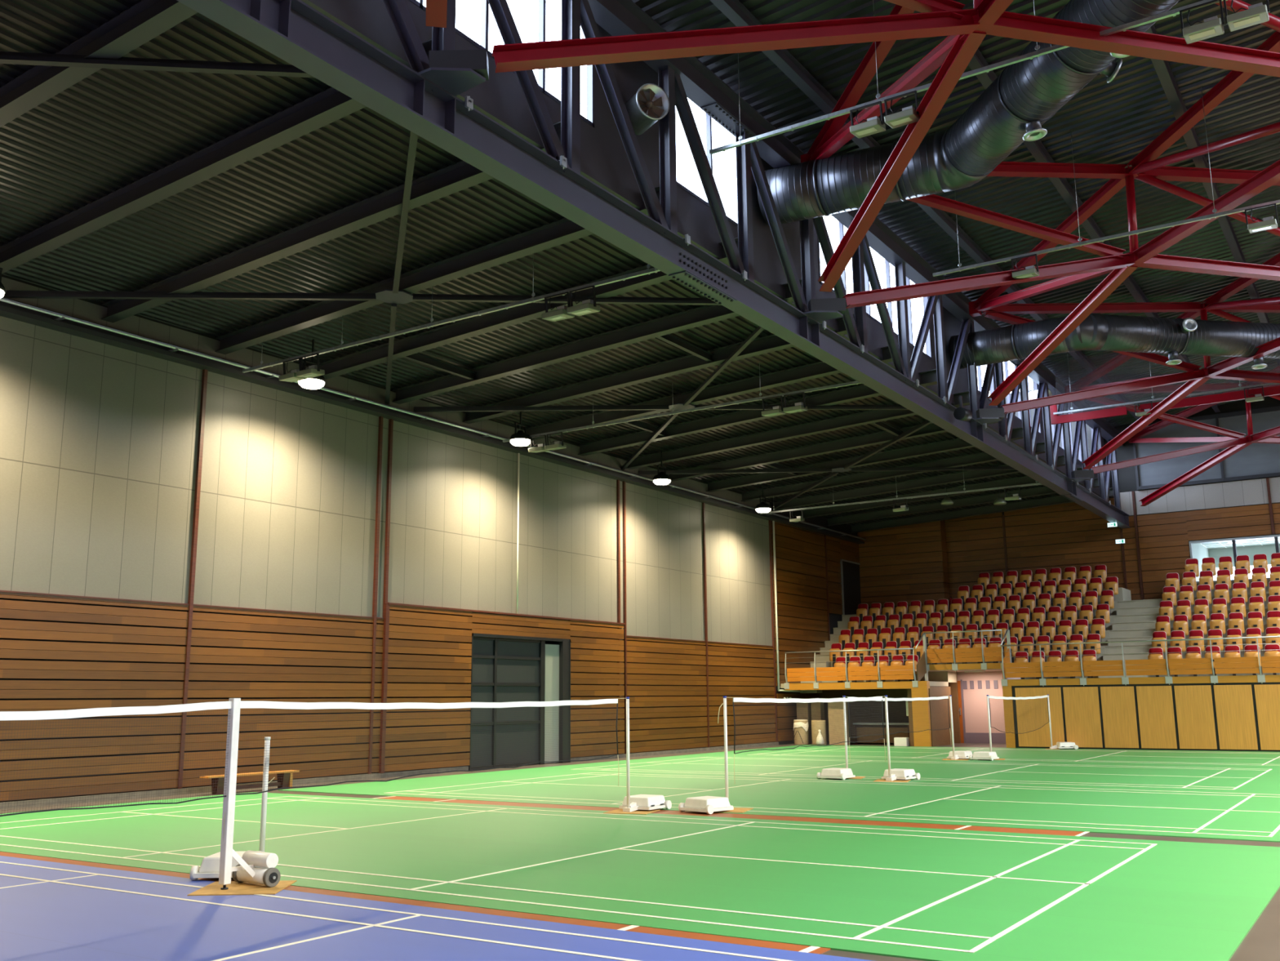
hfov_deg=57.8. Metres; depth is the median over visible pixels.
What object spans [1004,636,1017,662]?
seat
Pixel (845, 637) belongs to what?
seat
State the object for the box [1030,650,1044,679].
seat
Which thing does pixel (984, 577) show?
seat
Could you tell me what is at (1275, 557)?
seat
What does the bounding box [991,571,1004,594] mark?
seat
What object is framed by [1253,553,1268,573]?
seat
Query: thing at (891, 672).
balustrade
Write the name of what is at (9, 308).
beam
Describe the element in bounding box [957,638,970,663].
seat
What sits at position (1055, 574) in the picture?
seat
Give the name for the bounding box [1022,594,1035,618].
seat
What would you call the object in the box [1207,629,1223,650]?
seat
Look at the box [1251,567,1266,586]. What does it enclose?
seat
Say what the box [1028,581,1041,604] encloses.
seat
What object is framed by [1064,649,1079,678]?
seat
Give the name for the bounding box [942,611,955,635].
seat
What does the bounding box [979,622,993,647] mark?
seat
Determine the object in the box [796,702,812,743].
cardboard box
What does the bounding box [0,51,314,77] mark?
brace
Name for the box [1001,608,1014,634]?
seat
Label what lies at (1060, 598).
seat
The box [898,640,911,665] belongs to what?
seat
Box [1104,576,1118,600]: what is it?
seat
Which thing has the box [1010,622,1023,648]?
seat
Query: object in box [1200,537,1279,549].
ceiling
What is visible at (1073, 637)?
seat
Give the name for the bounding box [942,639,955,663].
seat
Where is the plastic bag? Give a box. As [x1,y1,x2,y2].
[815,729,824,744]
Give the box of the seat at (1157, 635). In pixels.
[1151,631,1167,652]
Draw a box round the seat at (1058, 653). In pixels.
[1047,650,1062,678]
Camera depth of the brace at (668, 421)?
29.52 m
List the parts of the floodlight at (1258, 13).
glass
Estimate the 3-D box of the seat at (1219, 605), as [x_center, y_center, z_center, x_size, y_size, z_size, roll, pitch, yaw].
[18.164,4.132,36.282,0.420,0.910,0.262,-7,-13,33]
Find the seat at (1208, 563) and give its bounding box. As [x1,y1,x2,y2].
[1201,556,1216,575]
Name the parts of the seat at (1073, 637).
seat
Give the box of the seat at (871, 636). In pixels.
[865,627,877,653]
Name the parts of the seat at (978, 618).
seat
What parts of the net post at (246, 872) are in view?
cross arm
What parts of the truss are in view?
post, node plate, post, post, splice plate, splice plate, post, post, node plate, post, post, post, post, node plate, post, splice plate, post, post, post, splice plate, node plate, post, post, post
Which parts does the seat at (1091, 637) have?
seat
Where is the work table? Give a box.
[853,722,910,744]
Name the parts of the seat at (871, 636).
seat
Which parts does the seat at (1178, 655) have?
seat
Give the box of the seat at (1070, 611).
[1063,604,1077,631]
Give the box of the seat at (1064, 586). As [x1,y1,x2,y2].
[1057,578,1071,603]
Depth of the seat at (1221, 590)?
37.09 m
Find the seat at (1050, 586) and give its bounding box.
[1043,580,1056,604]
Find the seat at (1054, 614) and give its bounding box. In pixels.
[1047,605,1061,631]
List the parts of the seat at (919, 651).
seat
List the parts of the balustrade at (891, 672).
post, foot plate, post, foot plate, post, foot plate, handrail, post, foot plate, post, foot plate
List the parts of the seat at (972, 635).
seat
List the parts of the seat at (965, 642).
seat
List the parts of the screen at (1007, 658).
handrail, post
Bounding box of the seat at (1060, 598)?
[1053,592,1066,617]
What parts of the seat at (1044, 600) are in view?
seat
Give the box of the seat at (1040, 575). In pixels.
[1034,568,1046,591]
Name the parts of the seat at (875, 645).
seat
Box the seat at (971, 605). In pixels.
[964,597,977,622]
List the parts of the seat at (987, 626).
seat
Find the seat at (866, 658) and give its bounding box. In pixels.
[862,656,875,681]
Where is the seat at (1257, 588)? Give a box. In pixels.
[1249,581,1266,601]
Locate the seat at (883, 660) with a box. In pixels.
[875,655,888,681]
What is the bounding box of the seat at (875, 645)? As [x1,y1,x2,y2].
[870,641,883,666]
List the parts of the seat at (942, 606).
seat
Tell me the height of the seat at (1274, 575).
0.910 m
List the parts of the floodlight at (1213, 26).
glass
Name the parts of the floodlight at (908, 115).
glass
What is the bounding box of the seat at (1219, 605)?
[1212,597,1227,617]
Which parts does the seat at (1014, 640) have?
seat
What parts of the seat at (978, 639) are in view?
seat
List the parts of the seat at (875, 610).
seat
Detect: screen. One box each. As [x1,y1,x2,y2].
[915,632,928,680]
[1000,629,1011,679]
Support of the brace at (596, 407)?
attached to the gusset plate at (677, 406)
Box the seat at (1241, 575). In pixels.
[1233,568,1248,587]
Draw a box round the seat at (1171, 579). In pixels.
[1165,572,1179,591]
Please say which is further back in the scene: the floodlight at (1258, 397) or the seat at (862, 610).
the seat at (862, 610)
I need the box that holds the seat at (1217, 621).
[1209,613,1226,634]
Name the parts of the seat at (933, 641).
seat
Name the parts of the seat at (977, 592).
seat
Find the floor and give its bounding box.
[0,741,1279,960]
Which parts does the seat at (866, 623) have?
seat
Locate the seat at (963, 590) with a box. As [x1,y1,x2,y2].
[956,585,969,608]
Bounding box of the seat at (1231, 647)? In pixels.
[1224,644,1240,675]
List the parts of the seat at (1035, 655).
seat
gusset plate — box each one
[375,288,413,303]
[668,403,695,410]
[831,466,852,471]
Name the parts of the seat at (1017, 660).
seat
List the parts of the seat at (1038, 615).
seat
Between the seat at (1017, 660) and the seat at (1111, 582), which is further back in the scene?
the seat at (1111, 582)
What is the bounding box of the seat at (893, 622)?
[887,613,899,638]
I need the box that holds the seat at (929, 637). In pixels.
[920,625,933,648]
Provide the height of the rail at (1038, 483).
0.942 m
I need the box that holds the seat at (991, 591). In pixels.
[985,583,997,607]
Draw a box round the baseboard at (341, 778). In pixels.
[0,742,778,809]
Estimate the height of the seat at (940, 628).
0.910 m
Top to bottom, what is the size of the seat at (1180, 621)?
0.910 m
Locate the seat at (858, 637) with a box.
[852,628,864,653]
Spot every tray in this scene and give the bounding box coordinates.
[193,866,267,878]
[618,804,665,809]
[680,806,733,812]
[817,774,855,778]
[880,776,915,779]
[946,756,968,758]
[970,756,999,759]
[1057,746,1074,748]
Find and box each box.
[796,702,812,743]
[810,697,824,719]
[827,701,848,745]
[893,737,909,746]
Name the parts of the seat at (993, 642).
seat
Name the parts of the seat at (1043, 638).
seat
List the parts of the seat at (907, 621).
seat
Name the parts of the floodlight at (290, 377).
glass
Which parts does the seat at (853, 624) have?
seat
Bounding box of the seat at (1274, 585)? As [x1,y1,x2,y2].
[1268,580,1279,595]
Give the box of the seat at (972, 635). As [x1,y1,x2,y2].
[964,623,977,648]
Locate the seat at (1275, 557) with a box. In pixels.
[1271,552,1279,566]
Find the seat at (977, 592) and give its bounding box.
[970,584,983,608]
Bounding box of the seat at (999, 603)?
[992,595,1005,620]
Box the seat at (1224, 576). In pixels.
[1216,568,1231,588]
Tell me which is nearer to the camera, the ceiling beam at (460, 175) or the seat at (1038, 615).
the ceiling beam at (460, 175)
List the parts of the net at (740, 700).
cord, cord, cord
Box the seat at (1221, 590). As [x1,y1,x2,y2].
[1213,583,1229,603]
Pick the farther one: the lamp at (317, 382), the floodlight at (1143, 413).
the floodlight at (1143, 413)
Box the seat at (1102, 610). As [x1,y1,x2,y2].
[1095,603,1110,630]
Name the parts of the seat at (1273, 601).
seat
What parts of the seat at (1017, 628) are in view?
seat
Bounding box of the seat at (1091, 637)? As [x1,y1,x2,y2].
[1085,633,1100,660]
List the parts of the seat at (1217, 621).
seat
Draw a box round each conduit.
[515,453,519,613]
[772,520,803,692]
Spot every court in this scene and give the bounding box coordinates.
[0,791,1279,960]
[0,855,871,960]
[280,768,1279,842]
[526,754,1279,792]
[691,744,1279,766]
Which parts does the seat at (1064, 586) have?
seat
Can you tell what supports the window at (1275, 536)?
in the wall at (1082, 514)
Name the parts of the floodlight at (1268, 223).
glass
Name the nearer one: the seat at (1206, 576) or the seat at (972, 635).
the seat at (1206, 576)
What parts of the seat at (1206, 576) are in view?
seat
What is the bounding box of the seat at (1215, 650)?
[1204,645,1220,675]
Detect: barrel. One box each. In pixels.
[793,720,808,744]
[811,720,826,745]
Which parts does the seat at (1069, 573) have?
seat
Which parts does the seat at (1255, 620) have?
seat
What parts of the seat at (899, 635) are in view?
seat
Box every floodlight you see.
[278,357,306,382]
[296,353,324,377]
[528,434,549,453]
[542,291,574,321]
[544,431,566,449]
[566,285,599,315]
[761,395,785,416]
[782,391,807,413]
[789,509,804,521]
[849,100,885,137]
[884,89,919,128]
[893,498,908,511]
[1004,486,1021,500]
[1010,253,1039,279]
[1133,400,1152,416]
[1179,0,1224,44]
[1223,0,1270,31]
[1244,203,1278,233]
[1244,386,1264,402]
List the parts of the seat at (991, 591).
seat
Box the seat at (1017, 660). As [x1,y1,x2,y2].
[1013,651,1028,679]
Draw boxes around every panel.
[1014,687,1064,746]
[1062,686,1102,747]
[1100,686,1138,747]
[1136,685,1177,748]
[1173,684,1217,749]
[1213,684,1257,749]
[1253,684,1279,750]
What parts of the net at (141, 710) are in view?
cord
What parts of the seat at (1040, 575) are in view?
seat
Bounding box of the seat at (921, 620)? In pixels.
[915,613,927,637]
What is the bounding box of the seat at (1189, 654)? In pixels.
[1185,646,1201,675]
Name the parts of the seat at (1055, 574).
seat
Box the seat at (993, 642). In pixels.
[987,636,1001,662]
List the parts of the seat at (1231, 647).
seat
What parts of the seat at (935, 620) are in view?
seat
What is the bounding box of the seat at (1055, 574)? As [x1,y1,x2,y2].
[1048,567,1061,591]
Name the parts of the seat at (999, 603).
seat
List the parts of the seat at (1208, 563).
seat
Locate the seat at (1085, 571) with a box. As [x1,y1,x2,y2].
[1078,565,1091,589]
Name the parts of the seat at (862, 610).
seat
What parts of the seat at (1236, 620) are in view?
seat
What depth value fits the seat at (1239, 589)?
36.82 m
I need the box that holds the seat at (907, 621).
[901,613,913,637]
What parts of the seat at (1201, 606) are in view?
seat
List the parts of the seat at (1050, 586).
seat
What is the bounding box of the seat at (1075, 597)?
[1068,591,1082,617]
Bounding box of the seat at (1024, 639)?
[1019,635,1034,662]
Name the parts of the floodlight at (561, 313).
glass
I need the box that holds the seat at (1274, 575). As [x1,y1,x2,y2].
[1269,565,1279,581]
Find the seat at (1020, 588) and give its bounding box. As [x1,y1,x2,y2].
[1013,582,1026,605]
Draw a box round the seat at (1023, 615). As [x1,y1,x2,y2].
[1016,607,1030,633]
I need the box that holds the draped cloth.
[793,721,808,731]
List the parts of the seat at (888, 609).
seat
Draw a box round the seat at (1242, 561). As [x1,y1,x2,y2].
[1235,555,1250,573]
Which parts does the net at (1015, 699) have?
cord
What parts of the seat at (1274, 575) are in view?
seat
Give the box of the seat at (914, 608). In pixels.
[908,600,920,624]
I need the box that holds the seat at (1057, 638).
[1052,635,1066,661]
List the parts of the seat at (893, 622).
seat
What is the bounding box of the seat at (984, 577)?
[977,572,989,595]
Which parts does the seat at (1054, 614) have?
seat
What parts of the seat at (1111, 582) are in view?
seat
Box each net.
[0,701,231,835]
[235,697,626,795]
[727,696,885,778]
[845,695,951,759]
[988,694,1050,740]
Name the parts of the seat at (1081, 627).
seat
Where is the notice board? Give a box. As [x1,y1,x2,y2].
[906,700,908,715]
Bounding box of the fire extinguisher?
[948,596,952,609]
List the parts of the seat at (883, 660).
seat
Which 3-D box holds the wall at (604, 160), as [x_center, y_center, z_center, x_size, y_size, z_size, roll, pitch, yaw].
[3.647,-4.330,22.439,0.120,2.950,49.000,-7,-13,33]
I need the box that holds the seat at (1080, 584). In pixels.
[1073,577,1086,602]
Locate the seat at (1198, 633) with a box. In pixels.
[1188,629,1204,651]
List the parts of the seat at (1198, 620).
seat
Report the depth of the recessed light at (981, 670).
38.00 m
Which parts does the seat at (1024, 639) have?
seat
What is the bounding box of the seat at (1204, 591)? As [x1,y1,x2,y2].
[1196,584,1211,604]
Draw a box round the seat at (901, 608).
[895,600,907,624]
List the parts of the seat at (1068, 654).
seat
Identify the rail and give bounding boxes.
[242,253,660,373]
[502,363,862,442]
[709,0,1226,154]
[760,454,1054,514]
[933,84,1279,276]
[1053,312,1279,414]
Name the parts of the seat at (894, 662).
seat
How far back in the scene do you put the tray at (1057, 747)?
33.47 m
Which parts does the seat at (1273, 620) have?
seat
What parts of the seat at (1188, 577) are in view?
seat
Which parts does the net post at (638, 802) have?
foot arm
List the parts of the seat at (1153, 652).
seat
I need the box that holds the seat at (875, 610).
[869,602,880,626]
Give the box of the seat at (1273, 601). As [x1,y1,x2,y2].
[1267,595,1279,611]
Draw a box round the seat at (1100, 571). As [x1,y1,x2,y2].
[1093,564,1106,588]
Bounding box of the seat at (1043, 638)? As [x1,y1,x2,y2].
[1035,635,1050,662]
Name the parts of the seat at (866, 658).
seat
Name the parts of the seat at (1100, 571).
seat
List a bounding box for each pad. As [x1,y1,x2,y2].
[187,880,297,895]
[604,808,660,814]
[713,807,753,813]
[828,776,865,778]
[874,778,911,782]
[942,758,968,760]
[977,758,1005,759]
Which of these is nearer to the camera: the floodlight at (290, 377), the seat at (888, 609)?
the floodlight at (290, 377)
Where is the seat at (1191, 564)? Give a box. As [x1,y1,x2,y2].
[1185,558,1199,577]
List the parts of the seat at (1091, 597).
seat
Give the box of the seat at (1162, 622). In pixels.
[1155,615,1170,635]
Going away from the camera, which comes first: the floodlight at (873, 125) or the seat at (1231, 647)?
the floodlight at (873, 125)
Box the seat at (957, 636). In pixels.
[950,624,963,648]
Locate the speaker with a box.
[953,395,972,421]
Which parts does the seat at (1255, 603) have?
seat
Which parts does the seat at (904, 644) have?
seat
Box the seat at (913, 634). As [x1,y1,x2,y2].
[906,626,919,651]
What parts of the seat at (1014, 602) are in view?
seat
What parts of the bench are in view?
leg, seat, leg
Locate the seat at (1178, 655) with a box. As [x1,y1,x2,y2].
[1167,646,1182,676]
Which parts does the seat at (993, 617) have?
seat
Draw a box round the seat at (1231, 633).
[1226,628,1243,649]
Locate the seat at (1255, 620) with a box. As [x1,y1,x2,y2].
[1247,611,1263,632]
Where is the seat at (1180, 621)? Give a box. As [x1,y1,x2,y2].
[1173,614,1188,635]
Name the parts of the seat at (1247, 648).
seat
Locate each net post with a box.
[189,736,271,879]
[218,697,280,889]
[618,697,671,812]
[678,696,733,813]
[816,695,855,779]
[880,695,919,781]
[946,694,973,759]
[968,694,999,760]
[1047,694,1078,749]
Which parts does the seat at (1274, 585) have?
seat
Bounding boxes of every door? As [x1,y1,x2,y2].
[471,636,545,769]
[544,640,569,763]
[840,559,861,614]
[957,679,966,742]
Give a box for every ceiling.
[0,0,1060,524]
[631,0,1279,426]
[909,666,1027,671]
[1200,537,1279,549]
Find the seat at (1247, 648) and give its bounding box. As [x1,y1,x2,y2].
[1244,644,1261,675]
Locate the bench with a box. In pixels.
[200,769,299,794]
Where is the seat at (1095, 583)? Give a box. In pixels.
[1088,577,1102,601]
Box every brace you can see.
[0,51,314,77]
[4,290,376,300]
[385,302,396,404]
[392,131,417,293]
[413,293,721,305]
[413,404,668,412]
[621,413,679,470]
[638,467,831,475]
[683,325,764,405]
[693,404,955,409]
[770,471,838,511]
[844,419,932,469]
[850,466,1016,471]
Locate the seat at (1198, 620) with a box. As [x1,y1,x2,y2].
[1191,613,1207,635]
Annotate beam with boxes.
[0,0,197,127]
[0,38,431,273]
[0,297,866,543]
[101,121,560,322]
[214,185,659,354]
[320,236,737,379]
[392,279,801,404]
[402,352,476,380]
[462,314,854,423]
[523,343,898,439]
[577,368,937,456]
[625,391,969,469]
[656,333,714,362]
[669,421,998,481]
[706,426,1023,492]
[710,0,1148,426]
[740,441,1045,502]
[771,455,1065,511]
[800,466,1082,518]
[826,478,1099,525]
[849,488,1113,533]
[947,35,1220,412]
[1145,24,1279,365]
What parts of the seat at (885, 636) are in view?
seat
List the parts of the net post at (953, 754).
foot arm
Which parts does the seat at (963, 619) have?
seat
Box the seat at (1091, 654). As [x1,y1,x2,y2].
[1081,648,1096,678]
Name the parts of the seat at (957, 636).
seat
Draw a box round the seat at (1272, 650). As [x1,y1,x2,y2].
[1264,644,1279,675]
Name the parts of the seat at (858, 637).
seat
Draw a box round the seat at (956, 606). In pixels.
[950,598,962,622]
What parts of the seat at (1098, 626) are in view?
seat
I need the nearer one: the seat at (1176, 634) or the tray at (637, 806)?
the tray at (637, 806)
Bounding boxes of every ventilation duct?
[756,0,1179,225]
[949,312,1279,368]
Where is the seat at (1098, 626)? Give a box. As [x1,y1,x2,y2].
[1090,617,1105,645]
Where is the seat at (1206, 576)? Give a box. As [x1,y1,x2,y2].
[1199,570,1213,589]
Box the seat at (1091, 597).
[1084,590,1097,616]
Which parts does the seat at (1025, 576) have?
seat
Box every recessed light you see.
[964,670,985,672]
[1227,537,1279,543]
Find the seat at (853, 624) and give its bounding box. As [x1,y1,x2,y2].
[847,616,859,639]
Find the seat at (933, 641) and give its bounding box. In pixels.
[927,639,940,664]
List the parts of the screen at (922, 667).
handrail, post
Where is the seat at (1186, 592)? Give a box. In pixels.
[1179,585,1194,604]
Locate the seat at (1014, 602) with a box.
[1007,595,1020,619]
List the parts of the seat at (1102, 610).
seat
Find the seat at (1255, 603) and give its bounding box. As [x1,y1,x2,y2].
[1248,595,1265,616]
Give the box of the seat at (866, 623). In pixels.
[860,615,872,639]
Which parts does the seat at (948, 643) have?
seat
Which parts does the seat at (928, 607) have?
seat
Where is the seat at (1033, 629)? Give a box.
[1026,621,1039,648]
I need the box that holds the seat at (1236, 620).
[1228,612,1244,633]
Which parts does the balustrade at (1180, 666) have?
post, foot plate, post, foot plate, post, foot plate, post, foot plate, handrail, post, foot plate, post, foot plate, post, foot plate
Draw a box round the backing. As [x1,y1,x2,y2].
[1012,682,1279,751]
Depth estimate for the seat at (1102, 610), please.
38.14 m
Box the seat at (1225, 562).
[1218,555,1233,574]
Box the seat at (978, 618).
[971,609,984,635]
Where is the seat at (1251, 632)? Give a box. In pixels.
[1245,627,1262,649]
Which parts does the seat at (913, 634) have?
seat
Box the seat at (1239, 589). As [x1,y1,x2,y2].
[1231,582,1248,602]
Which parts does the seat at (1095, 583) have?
seat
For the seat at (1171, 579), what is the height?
0.910 m
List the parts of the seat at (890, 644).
seat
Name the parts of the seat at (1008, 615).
seat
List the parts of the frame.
plate, plate, node plate, plate, node plate, node plate, node plate, node plate, node plate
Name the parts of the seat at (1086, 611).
seat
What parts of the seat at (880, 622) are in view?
seat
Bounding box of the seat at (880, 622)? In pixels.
[874,614,886,639]
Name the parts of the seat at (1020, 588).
seat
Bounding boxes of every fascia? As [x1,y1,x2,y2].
[784,680,931,746]
[928,662,1000,670]
[1002,675,1279,747]
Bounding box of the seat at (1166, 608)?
[1159,600,1173,620]
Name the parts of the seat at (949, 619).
seat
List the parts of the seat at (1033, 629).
seat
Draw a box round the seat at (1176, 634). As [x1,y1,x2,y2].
[1169,630,1186,651]
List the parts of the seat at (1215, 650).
seat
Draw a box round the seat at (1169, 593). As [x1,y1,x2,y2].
[1162,586,1177,605]
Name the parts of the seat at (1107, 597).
seat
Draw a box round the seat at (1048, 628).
[1041,620,1055,647]
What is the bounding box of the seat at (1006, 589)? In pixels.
[999,582,1012,606]
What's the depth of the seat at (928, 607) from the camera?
42.28 m
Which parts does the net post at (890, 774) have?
foot arm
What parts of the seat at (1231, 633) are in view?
seat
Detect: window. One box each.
[408,0,594,127]
[676,112,737,226]
[817,221,932,359]
[966,365,994,400]
[1004,361,1040,435]
[1051,408,1097,474]
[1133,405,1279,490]
[1188,534,1279,582]
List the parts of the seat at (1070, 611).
seat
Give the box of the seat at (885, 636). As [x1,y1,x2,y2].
[879,627,891,652]
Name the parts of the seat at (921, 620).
seat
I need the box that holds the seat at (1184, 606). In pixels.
[1176,600,1191,619]
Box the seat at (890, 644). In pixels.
[884,640,897,666]
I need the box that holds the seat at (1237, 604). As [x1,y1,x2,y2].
[1230,596,1246,617]
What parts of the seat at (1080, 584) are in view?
seat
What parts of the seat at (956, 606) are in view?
seat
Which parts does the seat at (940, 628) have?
seat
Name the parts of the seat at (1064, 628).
seat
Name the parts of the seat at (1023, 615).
seat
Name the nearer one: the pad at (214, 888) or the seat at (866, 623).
the pad at (214, 888)
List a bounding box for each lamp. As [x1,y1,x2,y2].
[0,267,5,297]
[297,338,325,389]
[509,411,530,446]
[653,450,671,484]
[755,483,771,512]
[940,488,953,505]
[993,486,1006,505]
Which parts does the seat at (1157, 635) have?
seat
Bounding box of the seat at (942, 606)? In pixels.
[936,599,948,622]
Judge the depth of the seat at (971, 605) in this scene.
41.44 m
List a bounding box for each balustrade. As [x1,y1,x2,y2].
[784,648,918,688]
[924,629,1004,671]
[1000,635,1279,686]
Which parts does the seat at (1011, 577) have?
seat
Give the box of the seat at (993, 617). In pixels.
[986,608,999,634]
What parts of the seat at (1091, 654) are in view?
seat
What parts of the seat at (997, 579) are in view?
seat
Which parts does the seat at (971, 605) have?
seat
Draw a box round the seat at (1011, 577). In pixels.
[1005,570,1017,593]
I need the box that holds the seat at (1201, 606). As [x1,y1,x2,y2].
[1194,598,1209,618]
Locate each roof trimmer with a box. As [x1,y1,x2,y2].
[623,420,666,436]
[764,462,798,475]
[871,421,902,435]
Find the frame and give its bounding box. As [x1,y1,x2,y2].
[426,0,1279,506]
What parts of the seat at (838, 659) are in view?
seat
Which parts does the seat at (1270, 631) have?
seat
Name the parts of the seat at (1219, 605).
seat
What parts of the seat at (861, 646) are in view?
seat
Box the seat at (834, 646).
[829,643,841,666]
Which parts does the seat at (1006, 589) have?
seat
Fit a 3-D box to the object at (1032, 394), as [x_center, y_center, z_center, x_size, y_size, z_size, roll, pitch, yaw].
[11.620,-2.398,33.864,0.520,0.532,0.674,5,-12,-26]
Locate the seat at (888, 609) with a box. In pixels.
[882,601,893,625]
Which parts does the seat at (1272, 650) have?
seat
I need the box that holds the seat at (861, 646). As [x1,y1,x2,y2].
[856,641,869,666]
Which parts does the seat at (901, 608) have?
seat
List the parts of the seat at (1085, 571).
seat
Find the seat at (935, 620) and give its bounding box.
[928,612,941,636]
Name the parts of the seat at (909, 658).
seat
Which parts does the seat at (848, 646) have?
seat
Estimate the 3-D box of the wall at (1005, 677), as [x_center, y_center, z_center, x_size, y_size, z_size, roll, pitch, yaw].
[12.060,7.161,36.553,0.080,2.360,3.300,-7,-13,33]
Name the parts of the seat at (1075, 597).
seat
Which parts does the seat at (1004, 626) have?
seat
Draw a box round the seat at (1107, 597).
[1100,589,1114,614]
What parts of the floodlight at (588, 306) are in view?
glass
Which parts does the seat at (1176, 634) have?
seat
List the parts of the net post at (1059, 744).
foot arm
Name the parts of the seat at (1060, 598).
seat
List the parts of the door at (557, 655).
frame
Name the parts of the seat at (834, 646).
seat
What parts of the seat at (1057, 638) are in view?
seat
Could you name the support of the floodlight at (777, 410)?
hanging from the rail at (855, 382)
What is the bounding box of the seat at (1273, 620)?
[1266,610,1279,627]
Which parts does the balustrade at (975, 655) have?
post, post, foot plate, handrail, post, foot plate, post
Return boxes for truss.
[177,0,1130,528]
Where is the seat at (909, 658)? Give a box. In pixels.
[905,654,918,680]
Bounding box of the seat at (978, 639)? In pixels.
[973,637,986,663]
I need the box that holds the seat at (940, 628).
[935,625,948,648]
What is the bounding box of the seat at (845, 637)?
[838,629,850,649]
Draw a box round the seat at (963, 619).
[957,610,969,635]
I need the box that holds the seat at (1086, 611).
[1079,604,1093,631]
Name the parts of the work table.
leg, panel, leg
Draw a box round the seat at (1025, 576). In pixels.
[1019,569,1031,592]
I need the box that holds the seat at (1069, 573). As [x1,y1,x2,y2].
[1063,566,1076,590]
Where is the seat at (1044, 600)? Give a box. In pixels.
[1037,593,1050,617]
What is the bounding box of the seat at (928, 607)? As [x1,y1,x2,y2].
[922,600,934,623]
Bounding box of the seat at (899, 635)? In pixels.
[893,626,905,652]
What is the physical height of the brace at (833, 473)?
0.305 m
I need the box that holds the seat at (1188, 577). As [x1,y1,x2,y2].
[1182,571,1196,590]
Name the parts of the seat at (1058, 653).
seat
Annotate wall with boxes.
[0,274,859,802]
[0,591,776,800]
[301,0,1108,501]
[818,671,960,742]
[857,520,949,613]
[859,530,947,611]
[906,686,952,746]
[944,389,1279,599]
[956,671,1005,733]
[1004,677,1021,679]
[1191,543,1279,581]
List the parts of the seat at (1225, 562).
seat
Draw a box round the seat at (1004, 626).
[995,622,1008,648]
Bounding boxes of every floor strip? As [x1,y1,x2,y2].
[0,851,831,954]
[374,795,1088,835]
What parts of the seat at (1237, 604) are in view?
seat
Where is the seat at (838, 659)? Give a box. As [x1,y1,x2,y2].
[834,657,845,682]
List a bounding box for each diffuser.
[1022,128,1047,141]
[1106,57,1122,83]
[1110,52,1128,57]
[1165,359,1182,364]
[1182,317,1197,331]
[1251,363,1267,368]
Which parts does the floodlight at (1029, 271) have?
glass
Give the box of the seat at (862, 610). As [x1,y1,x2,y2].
[856,603,867,626]
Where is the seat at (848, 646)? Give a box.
[842,642,855,667]
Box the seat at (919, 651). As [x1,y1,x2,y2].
[912,640,923,660]
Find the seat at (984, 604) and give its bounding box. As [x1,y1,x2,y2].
[978,596,991,621]
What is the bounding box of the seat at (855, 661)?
[848,656,860,682]
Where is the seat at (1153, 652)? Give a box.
[1147,647,1163,676]
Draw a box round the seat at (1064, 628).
[1057,619,1071,646]
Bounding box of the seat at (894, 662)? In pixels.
[890,654,903,681]
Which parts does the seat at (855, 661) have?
seat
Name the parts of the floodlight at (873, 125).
glass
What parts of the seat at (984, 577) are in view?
seat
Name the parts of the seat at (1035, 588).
seat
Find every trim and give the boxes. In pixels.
[0,368,830,788]
[466,632,570,770]
[962,680,1005,743]
[1001,477,1275,599]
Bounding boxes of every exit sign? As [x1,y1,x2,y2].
[1106,522,1117,527]
[1115,538,1125,543]
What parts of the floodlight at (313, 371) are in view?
glass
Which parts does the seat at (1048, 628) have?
seat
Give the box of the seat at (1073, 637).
[1069,634,1083,661]
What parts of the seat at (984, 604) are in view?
seat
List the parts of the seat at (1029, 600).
seat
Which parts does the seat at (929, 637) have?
seat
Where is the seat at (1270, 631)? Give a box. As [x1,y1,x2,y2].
[1265,626,1279,645]
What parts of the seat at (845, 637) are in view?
seat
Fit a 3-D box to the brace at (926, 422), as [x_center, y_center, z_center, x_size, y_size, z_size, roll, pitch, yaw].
[6.801,-1.077,30.951,0.090,0.323,6.433,2,-11,-14]
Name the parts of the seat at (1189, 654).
seat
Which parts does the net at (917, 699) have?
cord, cord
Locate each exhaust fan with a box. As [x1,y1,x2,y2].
[625,83,669,135]
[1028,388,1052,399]
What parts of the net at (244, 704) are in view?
cord, cord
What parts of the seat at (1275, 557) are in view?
seat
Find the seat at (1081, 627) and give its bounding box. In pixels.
[1074,618,1088,646]
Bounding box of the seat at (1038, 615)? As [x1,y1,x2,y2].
[1031,606,1045,632]
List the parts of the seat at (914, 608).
seat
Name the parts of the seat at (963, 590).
seat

